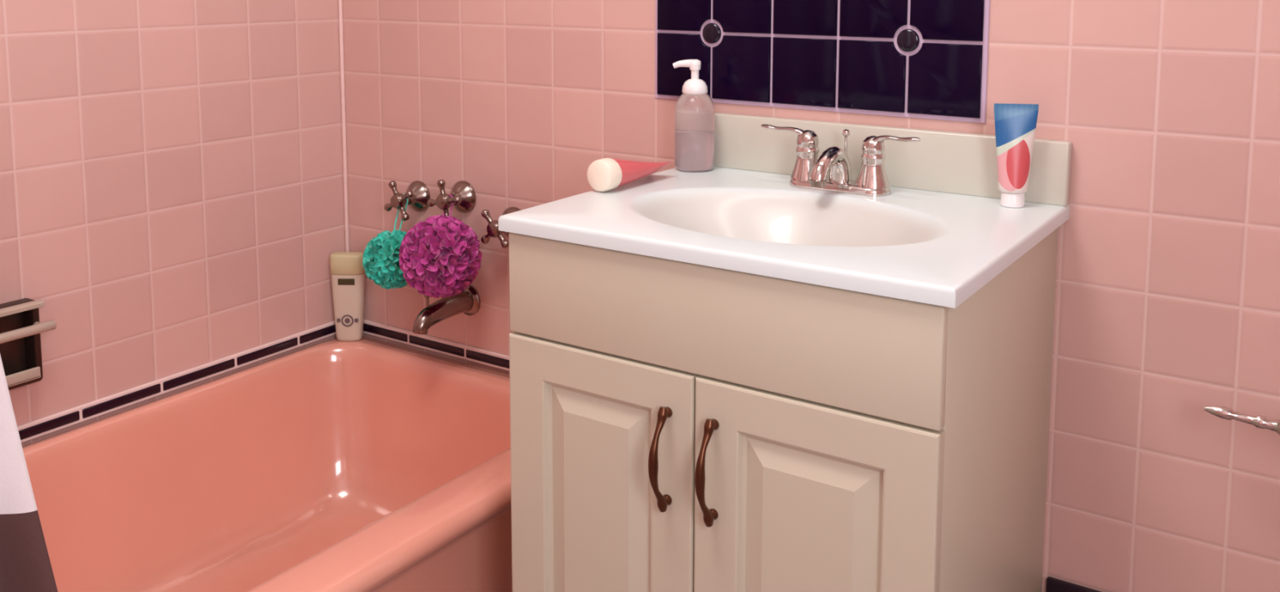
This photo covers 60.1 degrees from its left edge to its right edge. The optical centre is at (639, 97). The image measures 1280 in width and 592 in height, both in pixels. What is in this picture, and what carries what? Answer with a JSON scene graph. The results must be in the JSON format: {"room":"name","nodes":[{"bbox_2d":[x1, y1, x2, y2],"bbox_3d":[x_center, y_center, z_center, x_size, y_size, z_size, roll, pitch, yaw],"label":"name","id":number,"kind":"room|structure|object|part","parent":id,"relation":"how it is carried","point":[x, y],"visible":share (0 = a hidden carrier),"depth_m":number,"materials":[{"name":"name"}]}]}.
{"room":"bathroom","nodes":[
{"label":"bathroom","id":0,"kind":"room"},
{"bbox_2d":[0,0,345,446],"bbox_3d":[-1.334,-0.237,1.264,0.100,2.400,2.650,4,8,33],"label":"wall","id":1,"kind":"structure","parent":0,"point":[171,179],"depth_m":1.96,"materials":[{"name":"pink tile"}]},
{"bbox_2d":[0,297,56,390],"bbox_3d":[-0.996,0.394,1.705,0.058,0.132,0.171,4,8,33],"label":"soap dish","id":2,"kind":"object","parent":1,"relation":"attached to","point":[20,326],"visible":0.96,"depth_m":1.75,"materials":[{"name":"grey metal"}]},
{"bbox_2d":[5,366,40,386],"bbox_3d":[-0.998,0.439,1.713,0.040,0.018,0.121,4,8,33],"label":"soap tray","id":3,"kind":"object","parent":2,"relation":"on","point":[15,376],"depth_m":1.74,"materials":[{"name":"grey ceramic"}]},
{"bbox_2d":[17,320,336,442],"bbox_3d":[-1.036,0.547,1.707,0.008,0.028,1.508,4,8,33],"label":"trim","id":4,"kind":"structure","parent":1,"relation":"attached to","point":[50,424],"depth_m":1.98,"materials":[{"name":"black tile"}]},
{"bbox_2d":[342,0,1279,591],"bbox_3d":[0.476,-0.271,1.589,2.550,2.400,0.100,4,8,33],"label":"wall","id":5,"kind":"structure","parent":0,"point":[1167,298],"depth_m":1.50,"materials":[{"name":"pink tile"}]},
{"bbox_2d":[337,0,349,252],"bbox_3d":[-0.612,-0.545,2.222,0.008,1.999,0.008,4,8,33],"label":"trim","id":6,"kind":"structure","parent":5,"relation":"attached to","point":[340,2],"depth_m":2.29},
{"bbox_2d":[383,180,430,221],"bbox_3d":[-0.456,0.199,2.165,0.076,0.076,0.067,4,8,33],"label":"tub valve","id":7,"kind":"object","parent":5,"relation":"attached to","point":[418,194],"visible":0.99,"depth_m":2.16,"materials":[{"name":"silver metal"}]},
{"bbox_2d":[362,193,408,288],"bbox_3d":[-0.479,0.281,2.141,0.114,0.181,0.114,4,8,33],"label":"sponge","id":8,"kind":"object","parent":7,"relation":"hanging from","point":[380,262],"visible":0.76,"depth_m":2.11,"materials":[{"name":"teal plastic"}]},
{"bbox_3d":[-0.469,0.239,2.151,0.020,0.100,0.038,4,8,33],"label":"cord","id":9,"kind":"part","parent":8,"relation":"part of","materials":[{"name":"teal fabric"}]},
{"bbox_3d":[-0.464,0.200,2.153,0.076,0.076,0.037,4,8,33],"label":"cross handle","id":10,"kind":"part","parent":7,"relation":"part of","materials":[{"name":"silver metal"}]},
{"bbox_2d":[363,319,509,370],"bbox_3d":[-0.264,0.503,2.106,0.823,0.028,0.008,4,8,33],"label":"trim","id":11,"kind":"structure","parent":5,"relation":"attached to","point":[481,356],"depth_m":2.19,"materials":[{"name":"black tile"}]},
{"bbox_2d":[413,284,480,334],"bbox_3d":[-0.372,0.394,2.083,0.060,0.075,0.145,4,8,33],"label":"tub spout","id":12,"kind":"object","parent":5,"relation":"attached to","point":[468,302],"visible":0.94,"depth_m":2.07,"materials":[{"name":"silver metal"}]},
{"bbox_3d":[-0.393,0.374,2.048,0.012,0.027,0.012,4,8,33],"label":"diverter knob","id":13,"kind":"part","parent":12,"relation":"part of","materials":[{"name":"silver metal"}]},
{"bbox_2d":[426,179,475,216],"bbox_3d":[-0.356,0.194,2.098,0.082,0.082,0.067,4,8,33],"label":"tub valve","id":14,"kind":"object","parent":5,"relation":"attached to","point":[464,199],"visible":0.88,"depth_m":2.10,"materials":[{"name":"silver metal"}]},
{"bbox_2d":[399,194,481,297],"bbox_3d":[-0.367,0.279,2.037,0.151,0.178,0.151,4,8,33],"label":"sponge","id":15,"kind":"object","parent":14,"relation":"hanging from","point":[440,255],"visible":1,"depth_m":2.00,"materials":[{"name":"purple plastic"}]},
{"bbox_3d":[-0.363,0.223,2.065,0.018,0.073,0.075,1,7,6],"label":"cord","id":16,"kind":"part","parent":15,"relation":"part of","materials":[{"name":"fabric"}]},
{"bbox_2d":[480,206,520,248],"bbox_3d":[-0.252,0.237,2.032,0.066,0.066,0.067,4,8,33],"label":"tub valve","id":17,"kind":"object","parent":5,"relation":"attached to","point":[492,228],"visible":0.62,"depth_m":2.01,"materials":[{"name":"silver metal"}]},
{"bbox_3d":[-0.260,0.239,2.020,0.066,0.066,0.037,4,8,33],"label":"cross handle","id":18,"kind":"part","parent":17,"relation":"part of","materials":[{"name":"silver metal"}]},
{"bbox_2d":[654,0,990,123],"bbox_3d":[0.254,-0.146,1.686,0.552,0.333,0.010,4,8,33],"label":"tile panel","id":19,"kind":"object","parent":5,"relation":"attached to","point":[915,59],"visible":0.99,"depth_m":1.67,"materials":[{"name":"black tile"}]},
{"bbox_2d":[714,111,1071,206],"bbox_3d":[0.330,0.084,1.654,0.597,0.087,0.020,4,8,33],"label":"backsplash","id":20,"kind":"structure","parent":5,"relation":"attached to","point":[963,163],"depth_m":1.60,"materials":[{"name":"beige stone"}]},
{"bbox_2d":[1045,576,1102,591],"bbox_3d":[1.038,0.842,1.271,1.114,0.262,0.009,4,8,33],"label":"baseboard","id":21,"kind":"structure","parent":5,"relation":"attached to","point":[1053,584],"depth_m":1.55,"materials":[{"name":"black ceramic"}]},
{"bbox_2d":[1204,405,1279,435],"bbox_3d":[0.771,0.391,1.353,0.139,0.054,0.085,4,8,33],"label":"paper holder","id":22,"kind":"object","parent":5,"relation":"attached to","point":[1259,421],"visible":1,"depth_m":1.34,"materials":[{"name":"silver metal"}]},
{"bbox_3d":[-0.625,-0.957,0.708,0.052,0.052,2.449,4,8,33],"label":"curtain rod","id":23,"kind":"object","parent":5,"relation":"attached to","visible":0},
{"bbox_2d":[0,354,57,591],"bbox_3d":[-0.672,-0.083,0.724,0.054,1.779,0.611,4,8,33],"label":"shower curtain","id":24,"kind":"object","parent":23,"relation":"hanging from","point":[25,566],"visible":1,"depth_m":0.96,"materials":[{"name":"white fabric"}]},
{"bbox_3d":[-0.233,1.090,0.675,2.750,0.100,2.650,4,8,33],"label":"floor","id":25,"kind":"structure","parent":0,"visible":0},
{"bbox_2d":[22,335,511,591],"bbox_3d":[-0.724,0.763,1.524,0.738,0.354,1.510,4,8,33],"label":"bathtub","id":26,"kind":"object","parent":25,"relation":"on","point":[366,464],"visible":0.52,"depth_m":2.00,"materials":[{"name":"pink ceramic"}]},
{"bbox_2d":[329,252,364,341],"bbox_3d":[-0.598,0.409,2.272,0.070,0.181,0.037,0,6,1],"label":"shampoo bottle","id":27,"kind":"object","parent":26,"relation":"on","point":[347,269],"visible":0.98,"depth_m":2.26,"materials":[{"name":"beige plastic"}]},
{"bbox_2d":[508,227,1057,591],"bbox_3d":[0.189,0.556,1.499,0.574,0.776,0.519,4,8,33],"label":"vanity cabinet","id":28,"kind":"object","parent":25,"relation":"on","point":[676,426],"visible":0.95,"depth_m":1.29,"materials":[{"name":"beige paint"}]},
{"bbox_3d":[-0.051,0.582,1.406,0.281,0.534,0.018,4,8,33],"label":"door","id":29,"kind":"part","parent":28,"relation":"part of","materials":[{"name":"beige paint"}]},
{"bbox_3d":[0.023,0.430,1.306,0.013,0.129,0.038,4,8,33],"label":"handle","id":30,"kind":"part","parent":28,"relation":"part of","materials":[{"name":"brown metal"}]},
{"bbox_3d":[0.076,0.434,1.271,0.013,0.129,0.038,4,8,33],"label":"handle","id":31,"kind":"part","parent":28,"relation":"part of","materials":[{"name":"brown metal"}]},
{"bbox_3d":[0.072,0.258,1.288,0.574,0.131,0.016,4,8,33],"label":"panel","id":32,"kind":"part","parent":28,"relation":"part of","materials":[{"name":"beige paint"}]},
{"bbox_2d":[497,111,1071,308],"bbox_3d":[0.200,0.169,1.468,0.597,0.213,0.486,4,8,33],"label":"sink","id":33,"kind":"object","parent":28,"relation":"in","point":[942,232],"visible":0.7,"depth_m":1.50,"materials":[{"name":"white ceramic"}]},
{"bbox_2d":[586,157,672,191],"bbox_3d":[-0.014,0.105,1.636,0.046,0.046,0.162,5,8,34],"label":"tube","id":34,"kind":"object","parent":33,"relation":"on","point":[606,174],"visible":1,"depth_m":1.58,"materials":[{"name":"red plastic"}]},
{"bbox_2d":[672,59,714,171],"bbox_3d":[0.085,0.027,1.753,0.067,0.175,0.063,1,7,9],"label":"soap bottle","id":35,"kind":"object","parent":33,"relation":"on","point":[694,145],"visible":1,"depth_m":1.73,"materials":[{"name":"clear plastic"}]},
{"bbox_2d":[760,124,920,195],"bbox_3d":[0.273,0.092,1.577,0.242,0.086,0.112,4,8,33],"label":"sink faucet","id":36,"kind":"object","parent":33,"relation":"on","point":[810,171],"visible":1,"depth_m":1.57,"materials":[{"name":"silver metal"}]},
{"bbox_3d":[0.215,0.052,1.637,0.075,0.020,0.018,3,7,25],"label":"lever","id":37,"kind":"part","parent":36,"relation":"part of","materials":[{"name":"silver metal"}]},
{"bbox_3d":[0.271,0.099,1.575,0.033,0.056,0.102,4,8,33],"label":"spout","id":38,"kind":"part","parent":36,"relation":"part of","materials":[{"name":"silver metal"}]},
{"bbox_3d":[0.288,0.127,1.604,0.152,0.012,0.052,4,8,33],"label":"plate","id":39,"kind":"part","parent":36,"relation":"part of","materials":[{"name":"silver metal"}]},
{"bbox_3d":[0.300,0.084,1.618,0.012,0.074,0.012,4,8,33],"label":"lift rod","id":40,"kind":"part","parent":36,"relation":"part of","materials":[{"name":"silver metal"}]},
{"bbox_3d":[0.354,0.063,1.544,0.075,0.020,0.018,6,9,42],"label":"lever","id":41,"kind":"part","parent":36,"relation":"part of","materials":[{"name":"silver metal"}]},
{"bbox_2d":[994,103,1038,208],"bbox_3d":[0.501,0.077,1.483,0.045,0.138,0.036,-3,7,-28],"label":"toothpaste tube","id":42,"kind":"object","parent":33,"relation":"on","point":[1015,124],"visible":1,"depth_m":1.47,"materials":[{"name":"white plastic"}]},
{"bbox_3d":[0.189,0.601,1.247,0.291,0.534,0.018,4,8,33],"label":"door","id":43,"kind":"part","parent":28,"relation":"part of","materials":[{"name":"beige paint"}]}
]}

